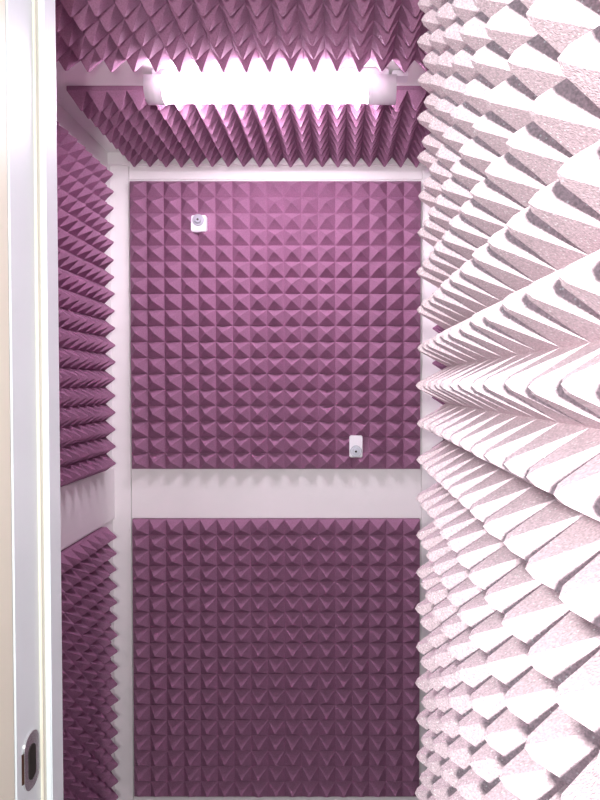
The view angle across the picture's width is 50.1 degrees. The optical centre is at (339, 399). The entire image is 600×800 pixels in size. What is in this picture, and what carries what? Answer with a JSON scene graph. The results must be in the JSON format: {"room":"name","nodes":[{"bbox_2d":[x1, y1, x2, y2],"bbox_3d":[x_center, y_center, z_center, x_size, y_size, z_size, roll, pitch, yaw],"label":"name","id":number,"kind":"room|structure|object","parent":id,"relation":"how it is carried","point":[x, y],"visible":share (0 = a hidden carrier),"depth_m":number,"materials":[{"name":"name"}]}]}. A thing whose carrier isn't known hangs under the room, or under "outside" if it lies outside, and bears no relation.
{"room":"studio","nodes":[
{"label":"studio","id":0,"kind":"room"},
{"bbox_2d":[56,101,114,791],"bbox_3d":[-0.830,0.327,1.633,0.060,2.330,1.250,0,1,0],"label":"wall","id":1,"kind":"structure","parent":0,"point":[65,120],"depth_m":2.18,"materials":[{"name":"white paint"}]},
{"bbox_2d":[56,121,115,486],"bbox_3d":[-0.767,-0.253,1.609,0.062,1.000,1.030,0,1,0],"label":"panel","id":2,"kind":"object","parent":1,"relation":"attached to","point":[82,190],"visible":0.56,"depth_m":1.90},
{"bbox_2d":[60,468,114,549],"bbox_3d":[-0.796,0.342,1.629,0.008,0.180,1.242,0,1,0],"label":"trim","id":3,"kind":"structure","parent":1,"relation":"attached to","point":[87,504],"depth_m":2.00,"materials":[{"name":"white paint"}]},
{"bbox_2d":[61,527,117,799],"bbox_3d":[-0.767,0.927,1.637,0.062,0.980,1.030,0,1,0],"label":"panel","id":4,"kind":"object","parent":1,"relation":"attached to","point":[86,584],"visible":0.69,"depth_m":1.94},
{"bbox_2d":[56,59,424,85],"bbox_3d":[-0.220,-0.832,1.609,1.150,0.012,0.155,0,1,0],"label":"trim","id":5,"kind":"structure","parent":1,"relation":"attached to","point":[77,75],"depth_m":1.61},
{"bbox_2d":[56,86,119,151],"bbox_3d":[-0.220,-0.864,1.635,1.280,0.050,1.310,0,1,0],"label":"ceiling","id":6,"kind":"structure","parent":0,"point":[63,98],"depth_m":1.92,"materials":[{"name":"white paint"}]},
{"bbox_2d":[55,0,428,72],"bbox_3d":[-0.220,-0.798,1.279,1.010,0.062,0.515,0,1,0],"label":"panel","id":7,"kind":"object","parent":6,"relation":"attached to","point":[90,32],"visible":0.76,"depth_m":1.38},
{"bbox_2d":[66,86,430,167],"bbox_3d":[-0.220,-0.813,1.946,1.010,0.062,0.500,0,1,0],"label":"panel","id":8,"kind":"object","parent":6,"relation":"attached to","point":[140,130],"visible":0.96,"depth_m":1.89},
{"bbox_2d":[143,68,407,104],"bbox_3d":[-0.159,-0.788,1.622,0.660,0.075,0.074,0,1,1],"label":"fluorescent ceiling light","id":9,"kind":"object","parent":6,"relation":"attached to","point":[372,86],"visible":0.98,"depth_m":1.59,"materials":[{"name":"white plastic"}]},
{"bbox_2d":[161,75,367,103],"bbox_3d":[-0.187,-0.782,1.622,0.515,0.053,0.068,0,1,1],"label":"diffuser","id":10,"kind":"object","parent":9,"relation":"attached to","point":[174,88],"depth_m":1.59,"materials":[{"name":"white plastic"}]},
{"bbox_2d":[129,179,421,785],"bbox_3d":[-0.220,0.312,2.288,1.280,2.330,0.060,0,1,0],"label":"wall","id":11,"kind":"structure","parent":0,"point":[129,179],"depth_m":2.25,"materials":[{"name":"white paint"}]},
{"bbox_2d":[110,166,133,799],"bbox_3d":[-0.767,0.312,2.254,0.065,2.330,0.008,0,1,0],"label":"trim","id":12,"kind":"structure","parent":11,"relation":"attached to","point":[119,182],"depth_m":2.25,"materials":[{"name":"white paint"}]},
{"bbox_2d":[107,152,423,166],"bbox_3d":[-0.220,-0.832,2.216,1.160,0.040,0.030,0,1,0],"label":"trim","id":13,"kind":"structure","parent":11,"relation":"attached to","point":[114,158],"depth_m":2.20,"materials":[{"name":"white paint"}]},
{"bbox_2d":[130,181,420,468],"bbox_3d":[-0.224,-0.258,2.212,1.008,0.998,0.062,0,1,0],"label":"panel","id":14,"kind":"object","parent":11,"relation":"attached to","point":[282,331],"visible":0.99,"depth_m":2.21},
{"bbox_2d":[191,214,207,232],"bbox_3d":[-0.484,-0.606,2.195,0.052,0.058,0.041,0,1,0],"label":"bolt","id":15,"kind":"object","parent":14,"relation":"attached to","point":[199,223],"visible":1,"depth_m":2.19,"materials":[{"name":"white plastic"}]},
{"bbox_2d":[192,214,203,225],"bbox_3d":[-0.484,-0.614,2.184,0.040,0.040,0.004,0,1,0],"label":"washer","id":16,"kind":"object","parent":15,"relation":"in","point":[197,220],"depth_m":2.18,"materials":[{"name":"silver metal"}]},
{"bbox_2d":[349,435,361,456],"bbox_3d":[0.055,0.160,2.213,0.045,0.075,0.041,0,1,0],"label":"bolt","id":17,"kind":"object","parent":14,"relation":"attached to","point":[355,441],"visible":1,"depth_m":2.20,"materials":[{"name":"white plastic"}]},
{"bbox_2d":[350,446,361,456],"bbox_3d":[0.055,0.176,2.203,0.040,0.040,0.004,0,1,0],"label":"washer","id":18,"kind":"object","parent":17,"relation":"in","point":[355,451],"depth_m":2.20,"materials":[{"name":"silver metal"}]},
{"bbox_2d":[129,166,421,179],"bbox_3d":[-0.224,-0.810,2.228,1.018,0.085,0.008,0,1,0],"label":"trim","id":19,"kind":"structure","parent":11,"relation":"attached to","point":[137,172],"depth_m":2.22,"materials":[{"name":"white paint"}]},
{"bbox_2d":[132,518,419,797],"bbox_3d":[-0.224,0.910,2.239,1.008,0.985,0.062,0,1,0],"label":"panel","id":20,"kind":"object","parent":11,"relation":"attached to","point":[273,657],"visible":1,"depth_m":2.24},
{"bbox_2d":[131,468,420,517],"bbox_3d":[-0.224,0.328,2.254,1.018,0.174,0.008,0,1,0],"label":"trim","id":21,"kind":"structure","parent":11,"relation":"attached to","point":[156,493],"depth_m":2.25,"materials":[{"name":"white paint"}]},
{"bbox_2d":[133,796,418,799],"bbox_3d":[-0.224,1.443,2.277,1.018,0.068,0.014,0,1,0],"label":"baseboard","id":22,"kind":"structure","parent":11,"relation":"attached to","point":[135,797],"depth_m":2.27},
{"bbox_2d":[421,166,442,783],"bbox_3d":[0.324,0.312,2.254,0.073,2.330,0.008,0,1,0],"label":"trim","id":23,"kind":"structure","parent":11,"relation":"attached to","point":[429,440],"depth_m":2.24,"materials":[{"name":"white paint"}]},
{"bbox_3d":[0.390,0.326,1.663,0.060,2.330,1.190,0,1,0],"label":"wall","id":24,"kind":"structure","parent":0,"visible":0},
{"bbox_2d":[432,293,446,447],"bbox_3d":[0.328,-0.247,1.595,0.062,1.000,1.000,0,1,0],"label":"panel","id":25,"kind":"object","parent":24,"relation":"attached to","point":[437,328],"visible":0.02,"depth_m":2.02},
{"bbox_3d":[-1.231,0.258,0.935,1.538,2.500,0.138,0,1,0],"label":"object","id":26,"kind":"object","parent":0,"visible":0},
{"bbox_2d":[0,0,40,799],"bbox_3d":[-0.490,0.384,0.892,0.080,2.250,0.235,0,1,0],"label":"door frame","id":27,"kind":"structure","parent":26,"relation":"attached to","point":[18,13],"depth_m":0.89,"materials":[{"name":"paint"}]},
{"bbox_2d":[21,730,38,790],"bbox_3d":[-0.450,0.523,0.925,0.010,0.082,0.055,0,1,10],"label":"strike plate","id":28,"kind":"object","parent":27,"relation":"attached to","point":[30,757],"visible":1,"depth_m":0.93,"materials":[{"name":"silver metal"}]},
{"bbox_2d":[32,0,46,799],"bbox_3d":[-0.448,0.408,0.964,0.004,2.200,0.012,0,1,0],"label":"strip","id":29,"kind":"object","parent":27,"relation":"attached to","point":[34,2],"visible":1,"depth_m":0.95,"materials":[{"name":"beige paint"}]},
{"bbox_2d":[38,0,62,799],"bbox_3d":[-0.444,0.407,0.990,0.012,2.200,0.040,0,1,0],"label":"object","id":30,"kind":"structure","parent":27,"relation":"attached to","point":[46,26],"depth_m":0.97,"materials":[{"name":"paint"}]},
{"bbox_3d":[0.195,0.411,0.590,0.040,2.170,0.800,0,1,0],"label":"door leaf","id":31,"kind":"structure","parent":0,"visible":0},
{"bbox_2d":[415,0,599,799],"bbox_3d":[0.144,0.406,0.598,0.063,2.128,0.784,0,1,0],"label":"lining","id":32,"kind":"object","parent":31,"relation":"attached to","point":[510,609],"visible":1,"depth_m":0.50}
]}

